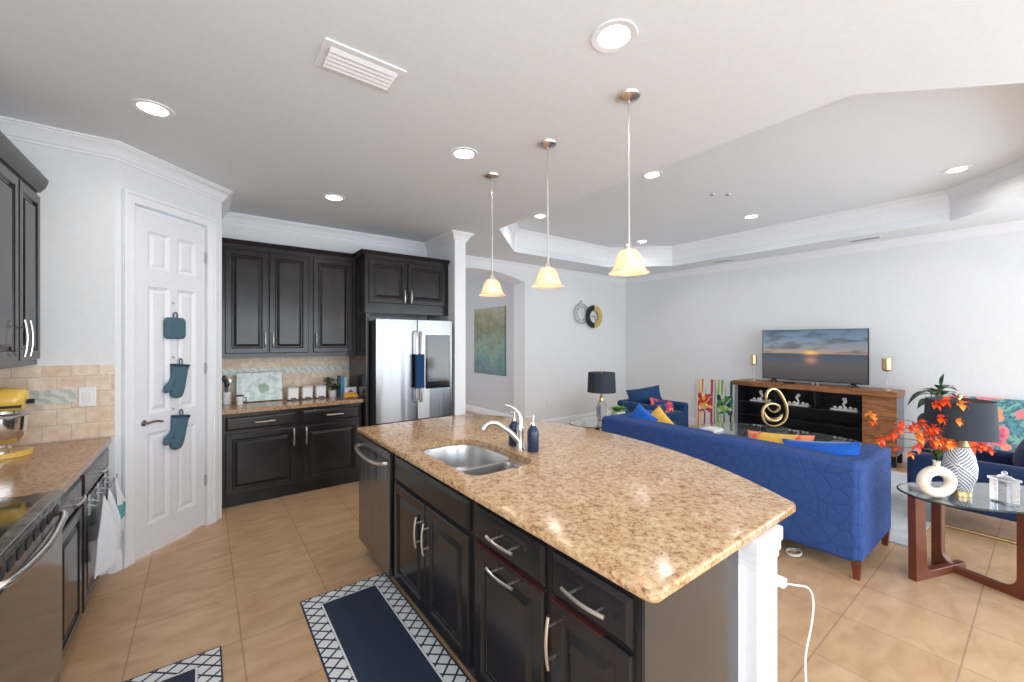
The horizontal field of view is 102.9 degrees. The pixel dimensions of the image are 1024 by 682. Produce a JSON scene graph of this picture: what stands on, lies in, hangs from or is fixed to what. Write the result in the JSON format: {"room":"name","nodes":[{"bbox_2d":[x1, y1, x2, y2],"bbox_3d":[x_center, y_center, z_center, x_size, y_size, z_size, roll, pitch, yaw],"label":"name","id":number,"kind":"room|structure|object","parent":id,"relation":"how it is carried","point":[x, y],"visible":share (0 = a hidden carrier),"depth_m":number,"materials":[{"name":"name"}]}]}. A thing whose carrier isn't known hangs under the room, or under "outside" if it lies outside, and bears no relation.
{"room":"open-plan kitchen","nodes":[
{"label":"open-plan kitchen","id":0,"kind":"room"},
{"bbox_2d":[0,139,114,575],"bbox_3d":[-3.034,0.115,2.542,0.822,2.870,0.166,0,0,-37],"label":"wall","id":1,"kind":"structure","parent":0,"point":[77,203],"depth_m":2.62,"materials":[{"name":"paint"}]},
{"bbox_2d":[0,364,114,445],"bbox_3d":[-2.930,0.396,2.529,0.672,0.481,0.012,0,0,-37],"label":"backsplash","id":2,"kind":"structure","parent":1,"relation":"attached to","point":[50,423],"depth_m":2.59,"materials":[{"name":"tile"}]},
{"bbox_2d":[78,387,95,406],"bbox_3d":[-2.756,0.362,2.646,0.080,0.125,0.010,0,0,-37],"label":"light switch","id":3,"kind":"object","parent":1,"relation":"attached to","point":[86,396],"visible":1,"depth_m":2.64,"materials":[{"name":"white plastic"}]},
{"bbox_2d":[0,116,1023,283],"bbox_3d":[1.811,-1.269,2.621,8.350,0.102,9.000,0,0,-37],"label":"trim","id":4,"kind":"structure","parent":1,"relation":"attached to","point":[13,129],"depth_m":4.59,"materials":[{"name":"white paint"}]},
{"bbox_2d":[115,160,221,550],"bbox_3d":[-2.666,0.115,3.167,0.120,2.870,0.852,0,0,8],"label":"wall","id":5,"kind":"structure","parent":0,"point":[129,177],"depth_m":3.06,"materials":[{"name":"paint"}]},
{"bbox_2d":[108,549,121,574],"bbox_3d":[-2.662,1.482,2.737,0.030,0.135,0.072,0,0,29],"label":"baseboard","id":6,"kind":"structure","parent":5,"relation":"attached to","point":[117,566],"depth_m":2.74,"materials":[{"name":"white paint"}]},
{"bbox_2d":[122,188,216,568],"bbox_3d":[-2.647,0.253,3.143,0.164,2.594,0.738,0,0,8],"label":"door","id":7,"kind":"structure","parent":5,"relation":"in","point":[164,257],"depth_m":3.07,"materials":[{"name":"white paint"}]},
{"bbox_3d":[-2.606,0.118,3.134,0.031,0.065,0.028,0,0,8],"label":"hook","id":8,"kind":"object","parent":7,"relation":"attached to","visible":0},
{"bbox_2d":[163,358,189,397],"bbox_3d":[-2.586,0.288,3.145,0.040,0.309,0.197,0,0,8],"label":"oven mitt","id":9,"kind":"object","parent":8,"relation":"hanging from","point":[176,385],"visible":1,"depth_m":3.14,"materials":[{"name":"teal fabric"}]},
{"bbox_3d":[-2.606,0.513,3.134,0.031,0.065,0.028,0,0,8],"label":"hook","id":10,"kind":"object","parent":7,"relation":"attached to","visible":0},
{"bbox_2d":[163,409,190,449],"bbox_3d":[-2.586,0.684,3.146,0.040,0.308,0.204,0,0,8],"label":"oven mitt","id":11,"kind":"object","parent":10,"relation":"hanging from","point":[175,438],"visible":1,"depth_m":3.14,"materials":[{"name":"teal fabric"}]},
{"bbox_2d":[222,223,426,402],"bbox_3d":[-2.125,0.115,4.933,2.306,2.870,0.166,0,0,-37],"label":"wall","id":12,"kind":"structure","parent":0,"point":[296,371],"depth_m":4.61,"materials":[{"name":"paint"}]},
{"bbox_2d":[222,243,309,358],"bbox_3d":[-2.577,-0.390,4.278,0.792,1.120,0.362,0,0,-37],"label":"upper cabinet","id":13,"kind":"object","parent":12,"relation":"attached to","point":[266,292],"visible":0.99,"depth_m":4.15,"materials":[{"name":"black wood"}]},
{"bbox_2d":[222,356,348,402],"bbox_3d":[-2.488,0.393,4.567,1.286,0.486,0.012,0,0,-37],"label":"backsplash","id":14,"kind":"structure","parent":12,"relation":"attached to","point":[310,378],"depth_m":4.59,"materials":[{"name":"tile"}]},
{"bbox_2d":[310,254,355,356],"bbox_3d":[-2.068,-0.390,4.663,0.480,1.120,0.362,0,0,-37],"label":"upper cabinet","id":15,"kind":"object","parent":12,"relation":"attached to","point":[332,278],"visible":0.98,"depth_m":4.54,"materials":[{"name":"black wood"}]},
{"bbox_2d":[356,254,447,317],"bbox_3d":[-1.369,-0.632,4.990,1.021,0.635,0.682,0,0,-37],"label":"upper cabinet","id":16,"kind":"object","parent":12,"relation":"attached to","point":[385,286],"visible":0.99,"depth_m":4.71,"materials":[{"name":"black wood"}]},
{"bbox_2d":[222,237,449,264],"bbox_3d":[-1.872,-0.972,4.595,2.300,0.045,0.630,0,0,-37],"label":"crown molding","id":17,"kind":"structure","parent":16,"relation":"attached to","point":[359,253],"depth_m":4.47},
{"bbox_2d":[427,241,465,415],"bbox_3d":[-1.071,0.115,5.575,0.150,2.870,1.450,0,0,-37],"label":"wall partition","id":18,"kind":"structure","parent":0,"point":[455,251],"depth_m":5.00,"materials":[{"name":"white paint"}]},
{"bbox_2d":[466,277,513,414],"bbox_3d":[-0.580,0.115,8.691,0.150,2.870,2.930,0,0,-37],"label":"wall","id":19,"kind":"structure","parent":0,"point":[487,391],"depth_m":8.41,"materials":[{"name":"paint"}]},
{"bbox_2d":[466,404,512,416],"bbox_3d":[-0.601,1.482,8.581,0.016,0.135,2.780,0,0,-37],"label":"baseboard","id":20,"kind":"structure","parent":19,"relation":"attached to","point":[471,408],"depth_m":8.55,"materials":[{"name":"white paint"}]},
{"bbox_2d":[474,306,505,375],"bbox_3d":[-0.472,0.000,8.390,0.030,1.360,1.120,0,0,-37],"label":"painting","id":21,"kind":"object","parent":19,"relation":"attached to","point":[489,323],"visible":1,"depth_m":8.32,"materials":[{"name":"green paint"}]},
{"bbox_2d":[0,0,1023,281],"bbox_3d":[0.877,-1.535,3.858,8.650,0.430,12.400,0,0,-37],"label":"ceiling","id":22,"kind":"structure","parent":0,"point":[833,123],"depth_m":2.36,"materials":[{"name":"paint"}]},
{"bbox_2d":[129,98,174,118],"bbox_3d":[-2.038,-1.353,2.316,0.196,0.075,0.196,0,0,-37],"label":"recessed light","id":23,"kind":"object","parent":22,"relation":"in","point":[149,107],"visible":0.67,"depth_m":2.34,"materials":[{"name":"white paint"}]},
{"bbox_2d":[315,37,406,92],"bbox_3d":[-0.727,-1.312,1.967,0.370,0.017,0.215,0,0,-37],"label":"ceiling vent","id":24,"kind":"object","parent":22,"relation":"in","point":[336,57],"visible":1,"depth_m":1.94,"materials":[{"name":"white paint"}]},
{"bbox_2d":[450,147,477,159],"bbox_3d":[-0.338,-1.353,2.872,0.196,0.075,0.196,0,0,-37],"label":"recessed light","id":25,"kind":"object","parent":22,"relation":"in","point":[461,153],"visible":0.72,"depth_m":2.91,"materials":[{"name":"white paint"}]},
{"bbox_2d":[479,172,505,296],"bbox_3d":[-0.158,-0.842,3.251,0.220,0.956,0.220,0,0,-37],"label":"pendant light","id":26,"kind":"object","parent":22,"relation":"hanging from","point":[491,288],"visible":1,"depth_m":3.23,"materials":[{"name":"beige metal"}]},
{"bbox_2d":[531,139,563,288],"bbox_3d":[0.239,-0.842,2.725,0.220,0.956,0.220,0,0,-37],"label":"pendant light","id":27,"kind":"object","parent":22,"relation":"hanging from","point":[547,278],"visible":1,"depth_m":2.70,"materials":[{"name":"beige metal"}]},
{"bbox_2d":[591,19,637,52],"bbox_3d":[0.442,-1.353,1.768,0.196,0.075,0.196,0,0,-37],"label":"recessed light","id":28,"kind":"object","parent":22,"relation":"in","point":[614,35],"visible":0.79,"depth_m":1.79,"materials":[{"name":"white paint"}]},
{"bbox_2d":[608,88,649,275],"bbox_3d":[0.628,-0.842,2.193,0.220,0.956,0.220,0,0,-37],"label":"pendant light","id":29,"kind":"object","parent":22,"relation":"hanging from","point":[629,262],"visible":1,"depth_m":2.17,"materials":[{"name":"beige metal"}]},
{"bbox_2d":[59,410,1023,681],"bbox_3d":[0.877,1.600,3.858,8.650,0.100,12.400,0,0,-37],"label":"floor","id":30,"kind":"structure","parent":0,"point":[238,582],"depth_m":2.39,"materials":[{"name":"beige tile"}]},
{"bbox_2d":[0,489,67,681],"bbox_3d":[-1.934,1.077,1.259,0.700,0.887,0.760,0,0,-37],"label":"range","id":31,"kind":"object","parent":30,"relation":"on","point":[31,526],"visible":1,"depth_m":1.45,"materials":[{"name":"metal"}]},
{"bbox_2d":[0,492,46,537],"bbox_3d":[-1.970,0.645,1.232,0.610,0.020,0.752,0,0,-37],"label":"cooktop","id":32,"kind":"object","parent":31,"relation":"in","point":[14,510],"depth_m":1.54,"materials":[{"name":"black glass"}]},
{"bbox_2d":[60,477,86,660],"bbox_3d":[-2.328,1.114,1.751,0.693,0.872,0.460,0,0,-37],"label":"base cabinet","id":33,"kind":"object","parent":30,"relation":"on","point":[71,500],"visible":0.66,"depth_m":1.94,"materials":[{"name":"black wood"}]},
{"bbox_2d":[79,447,108,612],"bbox_3d":[-2.693,1.114,2.234,0.693,0.872,0.741,0,0,-37],"label":"base cabinet","id":34,"kind":"object","parent":30,"relation":"on","point":[94,474],"visible":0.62,"depth_m":2.28,"materials":[{"name":"black wood"}]},
{"bbox_2d":[0,437,110,498],"bbox_3d":[-2.558,0.656,2.036,0.645,0.040,1.221,0,0,-37],"label":"countertop","id":35,"kind":"structure","parent":34,"relation":"on","point":[54,466],"depth_m":2.05,"materials":[{"name":"brown stone"}]},
{"bbox_2d":[0,388,43,459],"bbox_3d":[-2.860,0.445,2.193,0.451,0.382,0.267,0,0,-37],"label":"stand mixer","id":36,"kind":"object","parent":35,"relation":"on","point":[13,424],"visible":1,"depth_m":2.24,"materials":[{"name":"yellow metal"}]},
{"bbox_2d":[0,414,28,452],"bbox_3d":[-2.825,0.511,2.240,0.228,0.194,0.228,0,0,-37],"label":"bowl","id":37,"kind":"object","parent":36,"relation":"on","point":[13,427],"depth_m":2.23,"materials":[{"name":"silver metal"}]},
{"bbox_2d":[87,494,103,515],"bbox_3d":[-2.289,0.894,2.244,0.055,0.112,0.120,0,0,-37],"label":"towel hook","id":38,"kind":"object","parent":34,"relation":"attached to","point":[89,505],"visible":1,"depth_m":2.22,"materials":[{"name":"metal"}]},
{"bbox_2d":[94,496,116,578],"bbox_3d":[-2.285,1.085,2.296,0.079,0.431,0.120,0,0,-37],"label":"hanging towel","id":39,"kind":"object","parent":38,"relation":"hanging from","point":[107,536],"visible":1,"depth_m":2.27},
{"bbox_2d":[96,482,111,501],"bbox_3d":[-2.428,0.894,2.427,0.055,0.112,0.120,0,0,-37],"label":"towel hook","id":40,"kind":"object","parent":34,"relation":"attached to","point":[98,487],"visible":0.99,"depth_m":2.40,"materials":[{"name":"metal"}]},
{"bbox_2d":[107,488,120,550],"bbox_3d":[-2.377,1.075,2.412,0.072,0.411,0.104,0,0,-26],"label":"hanging towel","id":41,"kind":"object","parent":40,"relation":"hanging from","point":[110,499],"visible":0.44,"depth_m":2.42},
{"bbox_2d":[104,472,117,490],"bbox_3d":[-2.560,0.894,2.603,0.055,0.112,0.120,0,0,-37],"label":"towel hook","id":42,"kind":"object","parent":34,"relation":"attached to","point":[105,474],"visible":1,"depth_m":2.58,"materials":[{"name":"metal"}]},
{"bbox_2d":[113,478,125,533],"bbox_3d":[-2.514,1.056,2.594,0.072,0.372,0.138,0,0,-26],"label":"hanging towel","id":43,"kind":"object","parent":42,"relation":"hanging from","point":[118,496],"visible":0.61,"depth_m":2.59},
{"bbox_2d":[123,646,222,681],"bbox_3d":[-1.273,1.546,1.379,0.510,0.008,1.335,0,0,-37],"label":"kitchen mat","id":44,"kind":"object","parent":30,"relation":"on","point":[206,666],"visible":1,"depth_m":1.90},
{"bbox_2d":[222,408,298,508],"bbox_3d":[-2.556,1.114,4.130,0.646,0.872,0.600,0,0,-37],"label":"base cabinet","id":45,"kind":"object","parent":30,"relation":"on","point":[260,450],"visible":0.96,"depth_m":3.92,"materials":[{"name":"black wood"}]},
{"bbox_2d":[222,394,363,414],"bbox_3d":[-2.314,0.656,4.331,1.276,0.040,0.572,0,0,-37],"label":"countertop","id":46,"kind":"structure","parent":45,"relation":"on","point":[268,405],"depth_m":4.15,"materials":[{"name":"brown stone"}]},
{"bbox_2d":[222,375,231,404],"bbox_3d":[-2.880,0.491,4.117,0.075,0.290,0.072,0,0,-11],"label":"utensil crock","id":47,"kind":"object","parent":46,"relation":"on","point":[227,382],"visible":0.99,"depth_m":4.10,"materials":[{"name":"white ceramic"}]},
{"bbox_2d":[236,372,281,401],"bbox_3d":[-2.656,0.481,4.297,0.410,0.296,0.063,0,0,-37],"label":"cutting board","id":48,"kind":"object","parent":46,"relation":"on","point":[260,386],"visible":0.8,"depth_m":4.29,"materials":[{"name":"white glass"}]},
{"bbox_2d":[286,385,298,400],"bbox_3d":[-2.373,0.557,4.411,0.108,0.157,0.108,0,0,-37],"label":"canister","id":49,"kind":"object","parent":46,"relation":"on","point":[292,391],"visible":1,"depth_m":4.37,"materials":[{"name":"white ceramic"}]},
{"bbox_2d":[301,384,312,398],"bbox_3d":[-2.261,0.557,4.495,0.108,0.157,0.108,0,0,-37],"label":"canister","id":50,"kind":"object","parent":46,"relation":"on","point":[306,390],"visible":1,"depth_m":4.46,"materials":[{"name":"ceramic"}]},
{"bbox_2d":[314,384,325,397],"bbox_3d":[-2.153,0.557,4.577,0.108,0.157,0.108,0,0,-37],"label":"canister","id":51,"kind":"object","parent":46,"relation":"on","point":[319,390],"visible":1,"depth_m":4.54,"materials":[{"name":"ceramic"}]},
{"bbox_2d":[324,377,340,396],"bbox_3d":[-2.059,0.525,4.664,0.240,0.222,0.229,0,0,-37],"label":"potted plant","id":52,"kind":"object","parent":46,"relation":"on","point":[332,393],"visible":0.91,"depth_m":4.64,"materials":[{"name":"green plant"}]},
{"bbox_2d":[299,403,361,492],"bbox_3d":[-2.049,1.114,4.513,0.621,0.872,0.600,0,0,-37],"label":"base cabinet","id":53,"kind":"object","parent":30,"relation":"on","point":[328,435],"visible":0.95,"depth_m":4.29,"materials":[{"name":"black wood"}]},
{"bbox_2d":[355,434,403,589],"bbox_3d":[-0.736,1.109,2.878,0.625,0.881,0.630,0,0,-37],"label":"dishwasher","id":54,"kind":"object","parent":30,"relation":"on","point":[376,463],"visible":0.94,"depth_m":2.65,"materials":[{"name":"silver metal"}]},
{"bbox_2d":[300,573,470,681],"bbox_3d":[-0.619,1.546,1.995,0.513,0.008,1.430,0,0,-37],"label":"kitchen mat","id":55,"kind":"object","parent":30,"relation":"on","point":[366,630],"visible":1,"depth_m":2.12,"materials":[{"name":"fabric"}]},
{"bbox_2d":[349,313,451,426],"bbox_3d":[-1.328,0.620,4.902,0.981,1.860,0.849,0,0,-37],"label":"refrigerator","id":56,"kind":"object","parent":30,"relation":"on","point":[394,344],"depth_m":4.56,"materials":[{"name":"silver metal"}]},
{"bbox_2d":[415,354,424,387],"bbox_3d":[-1.042,0.340,4.599,0.110,0.380,0.057,0,0,-37],"label":"towel","id":57,"kind":"object","parent":56,"relation":"attached to","point":[419,358],"visible":1,"depth_m":4.57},
{"bbox_2d":[394,454,477,681],"bbox_3d":[-0.252,1.109,2.263,0.594,0.881,0.915,0,0,-37],"label":"base cabinet","id":58,"kind":"object","parent":30,"relation":"on","point":[434,522],"visible":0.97,"depth_m":1.99,"materials":[{"name":"black wood"}]},
{"bbox_2d":[475,501,550,681],"bbox_3d":[0.171,1.109,1.704,0.594,0.881,0.483,0,0,-37],"label":"base cabinet","id":59,"kind":"object","parent":30,"relation":"on","point":[513,565],"visible":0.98,"depth_m":1.53,"materials":[{"name":"black wood"}]},
{"bbox_2d":[357,414,795,603],"bbox_3d":[0.144,0.652,2.417,1.357,0.032,2.485,0,0,-37],"label":"countertop","id":60,"kind":"structure","parent":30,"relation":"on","point":[650,519],"depth_m":1.68,"materials":[{"name":"stone"}]},
{"bbox_2d":[422,444,527,475],"bbox_3d":[-0.227,0.762,2.304,0.445,0.188,0.740,0,0,-37],"label":"sink","id":61,"kind":"object","parent":60,"relation":"in","point":[475,460],"visible":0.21,"depth_m":2.56,"materials":[{"name":"metal"}]},
{"bbox_2d":[480,404,524,449],"bbox_3d":[-0.053,0.503,2.384,0.266,0.266,0.060,0,0,-9],"label":"kitchen faucet","id":62,"kind":"object","parent":60,"relation":"on","point":[519,437],"visible":1,"depth_m":2.38,"materials":[{"name":"silver metal"}]},
{"bbox_2d":[507,411,517,446],"bbox_3d":[0.011,0.532,2.484,0.072,0.207,0.068,0,0,-37],"label":"soap dispenser","id":63,"kind":"object","parent":60,"relation":"on","point":[513,424],"visible":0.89,"depth_m":2.46,"materials":[{"name":"blue plastic"}]},
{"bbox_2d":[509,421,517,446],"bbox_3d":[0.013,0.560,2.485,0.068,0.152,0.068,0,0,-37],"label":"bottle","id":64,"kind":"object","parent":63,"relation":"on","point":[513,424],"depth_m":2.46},
{"bbox_2d":[526,415,538,452],"bbox_3d":[0.119,0.532,2.352,0.072,0.207,0.068,0,0,-37],"label":"soap dispenser","id":65,"kind":"object","parent":60,"relation":"on","point":[532,433],"visible":1,"depth_m":2.33,"materials":[{"name":"blue plastic"}]},
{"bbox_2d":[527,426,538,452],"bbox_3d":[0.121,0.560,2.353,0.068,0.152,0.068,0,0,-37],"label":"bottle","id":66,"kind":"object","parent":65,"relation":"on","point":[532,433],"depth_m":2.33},
{"bbox_2d":[569,414,611,430],"bbox_3d":[1.231,1.270,5.140,1.214,0.560,0.614,0,0,-37],"label":"table","id":67,"kind":"object","parent":30,"relation":"on","point":[591,421],"visible":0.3,"depth_m":4.95,"materials":[{"name":"clear glass"}]},
{"bbox_2d":[587,368,615,420],"bbox_3d":[1.115,0.663,5.078,0.350,0.653,0.350,0,0,-37],"label":"table lamp","id":68,"kind":"object","parent":67,"relation":"on","point":[601,382],"visible":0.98,"depth_m":4.96,"materials":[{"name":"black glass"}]},
{"bbox_2d":[544,546,641,681],"bbox_3d":[0.424,1.109,1.368,0.594,0.881,0.353,0,0,-37],"label":"base cabinet","id":69,"kind":"object","parent":30,"relation":"on","point":[596,623],"visible":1,"depth_m":1.21,"materials":[{"name":"black wood"}]},
{"bbox_2d":[617,399,687,426],"bbox_3d":[2.228,1.249,6.475,0.740,0.599,0.830,0,0,-37],"label":"armchair","id":70,"kind":"object","parent":30,"relation":"on","point":[679,416],"visible":0.29,"depth_m":6.32,"materials":[{"name":"fabric"}]},
{"bbox_2d":[626,385,662,403],"bbox_3d":[2.140,0.885,6.591,0.593,0.346,0.152,0,0,-3],"label":"throw pillow","id":71,"kind":"object","parent":70,"relation":"on","point":[642,395],"visible":0.84,"depth_m":6.54,"materials":[{"name":"fabric"}]},
{"bbox_2d":[650,397,673,411],"bbox_3d":[2.299,1.090,6.248,0.466,0.446,0.200,0,0,-6],"label":"throw pillow","id":72,"kind":"object","parent":70,"relation":"on","point":[668,406],"visible":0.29,"depth_m":6.25,"materials":[{"name":"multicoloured fabric"}]},
{"bbox_2d":[665,410,684,420],"bbox_3d":[2.270,1.140,6.420,0.510,0.120,0.690,0,0,-37],"label":"seat cushion","id":73,"kind":"object","parent":70,"relation":"on","point":[677,415],"depth_m":6.18,"materials":[{"name":"fabric"}]},
{"bbox_2d":[696,378,714,426],"bbox_3d":[3.448,1.113,7.266,0.075,0.870,0.320,0,0,-37],"label":"painting","id":74,"kind":"object","parent":30,"relation":"on","point":[705,404],"visible":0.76,"depth_m":7.25,"materials":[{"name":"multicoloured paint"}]},
{"bbox_2d":[642,524,782,681],"bbox_3d":[-0.073,1.109,2.257,0.744,0.882,2.518,0,0,-37],"label":"kitchen island","id":75,"kind":"object","parent":30,"relation":"on","point":[719,626],"visible":0.18,"depth_m":1.32,"materials":[{"name":"white paint"}]},
{"bbox_2d":[767,568,776,607],"bbox_3d":[0.909,0.863,1.426,0.074,0.115,0.008,0,0,-37],"label":"wall outlet","id":76,"kind":"object","parent":75,"relation":"attached to","point":[771,589],"visible":0.86,"depth_m":1.42,"materials":[{"name":"white plastic"}]},
{"bbox_2d":[772,574,814,681],"bbox_3d":[0.984,1.182,1.283,0.139,0.735,0.307,0,0,-5],"label":"charger","id":77,"kind":"object","parent":76,"relation":"attached to","point":[780,581],"visible":1,"depth_m":1.40,"materials":[{"name":"white plastic"}]},
{"bbox_2d":[715,380,734,421],"bbox_3d":[3.653,1.113,6.994,0.075,0.870,0.320,0,0,-37],"label":"painting","id":78,"kind":"object","parent":30,"relation":"on","point":[725,390],"visible":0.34,"depth_m":6.98,"materials":[{"name":"green paint"}]},
{"bbox_2d":[602,410,890,580],"bbox_3d":[1.921,1.173,3.728,0.840,0.755,2.165,0,0,-37],"label":"sofa","id":79,"kind":"object","parent":30,"relation":"on","point":[843,503],"visible":0.74,"depth_m":2.89,"materials":[{"name":"blue fabric"}]},
{"bbox_2d":[631,403,657,420],"bbox_3d":[1.381,0.860,4.377,0.142,0.379,0.386,0,0,-42],"label":"throw pillow","id":80,"kind":"object","parent":79,"relation":"on","point":[639,412],"visible":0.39,"depth_m":4.34,"materials":[{"name":"blue fabric"}]},
{"bbox_2d":[651,405,673,423],"bbox_3d":[1.546,0.885,4.325,0.157,0.402,0.413,0,0,-24],"label":"throw pillow","id":81,"kind":"object","parent":79,"relation":"on","point":[658,413],"visible":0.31,"depth_m":4.28,"materials":[{"name":"yellow fabric"}]},
{"bbox_2d":[633,418,712,432],"bbox_3d":[1.532,0.930,3.974,0.145,0.240,0.865,0,0,-37],"label":"cushion","id":82,"kind":"object","parent":79,"relation":"on","point":[633,418],"depth_m":3.91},
{"bbox_2d":[721,433,833,454],"bbox_3d":[2.072,0.930,3.259,0.145,0.240,0.865,0,0,-37],"label":"cushion","id":83,"kind":"object","parent":79,"relation":"on","point":[721,433],"depth_m":3.22,"materials":[{"name":"fabric"}]},
{"bbox_2d":[748,430,814,443],"bbox_3d":[2.197,0.905,3.363,0.177,0.324,0.521,0,0,-38],"label":"throw pillow","id":84,"kind":"object","parent":79,"relation":"on","point":[772,437],"visible":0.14,"depth_m":3.36,"materials":[{"name":"yellow fabric"}]},
{"bbox_2d":[782,439,860,455],"bbox_3d":[2.307,0.875,3.052,0.160,0.319,0.529,0,0,-38],"label":"throw pillow","id":85,"kind":"object","parent":79,"relation":"on","point":[836,448],"visible":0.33,"depth_m":2.97,"materials":[{"name":"blue fabric"}]},
{"bbox_2d":[733,379,904,467],"bbox_3d":[4.249,1.085,5.823,0.440,0.930,1.927,0,0,-37],"label":"media console","id":86,"kind":"object","parent":30,"relation":"on","point":[816,418],"visible":0.76,"depth_m":5.70,"materials":[{"name":"brown wood"}]},
{"bbox_2d":[738,398,861,414],"bbox_3d":[4.173,0.941,5.940,0.380,0.018,1.530,0,0,-37],"label":"shelf","id":87,"kind":"object","parent":86,"relation":"attached to","point":[823,407],"depth_m":5.80,"materials":[{"name":"black"}]},
{"bbox_2d":[739,411,861,429],"bbox_3d":[4.185,1.143,5.949,0.350,0.015,1.530,0,0,-37],"label":"shelf","id":88,"kind":"object","parent":86,"relation":"attached to","point":[791,417],"depth_m":5.83,"materials":[{"name":"black"}]},
{"bbox_2d":[762,328,868,387],"bbox_3d":[4.276,0.227,5.829,0.158,0.784,1.270,0,0,-37],"label":"television","id":89,"kind":"object","parent":86,"relation":"on","point":[817,355],"visible":1,"depth_m":5.75,"materials":[{"name":"black plastic"}]},
{"bbox_2d":[882,358,891,390],"bbox_3d":[4.713,0.419,5.126,0.101,0.400,0.100,0,0,-37],"label":"candle holder","id":90,"kind":"object","parent":86,"relation":"on","point":[886,362],"visible":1,"depth_m":5.11,"materials":[{"name":"gold metal"}]},
{"bbox_2d":[889,471,930,546],"bbox_3d":[3.098,1.545,4.808,2.300,0.010,2.700,0,0,-37],"label":"area rug","id":91,"kind":"object","parent":30,"relation":"on","point":[898,532],"visible":0.02,"depth_m":3.66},
{"bbox_2d":[698,422,865,443],"bbox_3d":[3.072,1.320,4.726,1.134,0.440,1.734,0,0,-37],"label":"coffee table","id":92,"kind":"object","parent":91,"relation":"on","point":[738,429],"visible":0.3,"depth_m":4.96,"materials":[{"name":"clear glass"}]},
{"bbox_2d":[761,388,788,431],"bbox_3d":[3.219,0.836,5.005,0.314,0.528,0.112,0,0,0],"label":"sculpture","id":93,"kind":"object","parent":92,"relation":"on","point":[771,428],"visible":1,"depth_m":4.98,"materials":[{"name":"gold metal"}]},
{"bbox_2d":[907,374,956,438],"bbox_3d":[4.941,0.962,4.766,0.531,1.176,0.307,0,0,-26],"label":"floor plant","id":94,"kind":"object","parent":30,"relation":"on","point":[937,392],"visible":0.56,"depth_m":4.74,"materials":[{"name":"green plant"}]},
{"bbox_2d":[896,481,1023,600],"bbox_3d":[3.133,1.270,2.604,1.134,0.560,0.534,0,0,5],"label":"side table","id":95,"kind":"object","parent":30,"relation":"on","point":[918,570],"visible":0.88,"depth_m":2.64,"materials":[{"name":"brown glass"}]},
{"bbox_2d":[865,397,996,497],"bbox_3d":[2.638,0.670,2.550,0.755,0.642,0.166,0,0,0],"label":"ring vase","id":96,"kind":"object","parent":95,"relation":"on","point":[950,482],"visible":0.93,"depth_m":2.56,"materials":[{"name":"beige ceramic"}]},
{"bbox_2d":[923,394,999,496],"bbox_3d":[2.895,0.666,2.638,0.336,0.648,0.336,0,0,-37],"label":"table lamp","id":97,"kind":"object","parent":95,"relation":"on","point":[980,421],"visible":0.73,"depth_m":2.56,"materials":[{"name":"fabric"}]},
{"bbox_2d":[987,471,1022,505],"bbox_3d":[3.007,0.892,2.490,0.104,0.196,0.104,0,0,0],"label":"lantern","id":98,"kind":"object","parent":95,"relation":"on","point":[1004,490],"visible":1,"depth_m":2.46,"materials":[{"name":"clear glass"}]},
{"bbox_2d":[989,478,1019,505],"bbox_3d":[3.007,0.920,2.490,0.090,0.140,0.090,0,0,0],"label":"jar","id":99,"kind":"object","parent":98,"relation":"on","point":[1003,491],"depth_m":2.45,"materials":[{"name":"clear glass"}]},
{"bbox_2d":[907,440,1023,543],"bbox_3d":[3.991,1.249,3.459,0.740,0.599,0.830,0,0,-37],"label":"armchair","id":100,"kind":"object","parent":30,"relation":"on","point":[988,464],"visible":0.39,"depth_m":3.39,"materials":[{"name":"blue fabric"}]},
{"bbox_2d":[1012,439,1023,466],"bbox_3d":[4.185,0.910,3.286,0.184,0.320,0.440,0,0,45],"label":"throw pillow","id":101,"kind":"object","parent":100,"relation":"on","point":[1018,456],"visible":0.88,"depth_m":3.28,"materials":[{"name":"blue fabric"}]},
{"bbox_2d":[949,395,1023,451],"bbox_3d":[5.617,1.098,4.393,0.077,0.900,1.250,0,0,-37],"label":"painting","id":102,"kind":"object","parent":30,"relation":"on","point":[1010,411],"visible":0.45,"depth_m":4.52,"materials":[{"name":"paint"}]},
{"bbox_2d":[466,263,625,419],"bbox_3d":[0.491,0.115,7.464,4.620,2.870,0.320,0,0,-37],"label":"wall","id":103,"kind":"structure","parent":0,"point":[554,353],"depth_m":7.60,"materials":[{"name":"paint"}]},
{"bbox_2d":[574,300,601,327],"bbox_3d":[1.492,-0.517,7.965,0.761,0.525,0.049,0,0,-34],"label":"wall decor","id":104,"kind":"object","parent":103,"relation":"attached to","point":[590,309],"visible":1,"depth_m":7.98,"materials":[{"name":"metal"}]},
{"bbox_2d":[626,230,1023,450],"bbox_3d":[5.152,0.115,5.250,0.150,2.870,9.470,0,0,-37],"label":"wall","id":105,"kind":"structure","parent":0,"point":[954,309],"depth_m":5.52,"materials":[{"name":"paint"}]},
{"bbox_2d":[541,409,908,461],"bbox_3d":[3.166,1.482,5.461,2.764,0.135,6.100,0,0,-37],"label":"baseboard","id":106,"kind":"structure","parent":105,"relation":"attached to","point":[563,420],"depth_m":7.59,"materials":[{"name":"white paint"}]},
{"bbox_3d":[-1.060,0.115,-0.619,0.162,2.870,7.590,0,0,-37],"label":"wall","id":107,"kind":"structure","parent":0,"visible":0},
{"bbox_2d":[0,131,48,369],"bbox_3d":[-2.808,-0.430,2.133,0.388,1.151,0.789,0,0,-37],"label":"upper cabinet","id":108,"kind":"object","parent":107,"relation":"attached to","point":[21,181],"visible":1,"depth_m":2.22,"materials":[{"name":"black wood"}]},
{"bbox_3d":[-2.606,-0.297,3.134,0.031,0.065,0.028,0,0,8],"label":"hook","id":109,"kind":"object","parent":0,"visible":0},
{"bbox_2d":[164,312,185,338],"bbox_3d":[-2.598,-0.120,3.146,0.020,0.210,0.170,0,0,8],"label":"pot holder","id":110,"kind":"object","parent":109,"relation":"hanging from","point":[174,328],"visible":1,"depth_m":3.14,"materials":[{"name":"teal fabric"}]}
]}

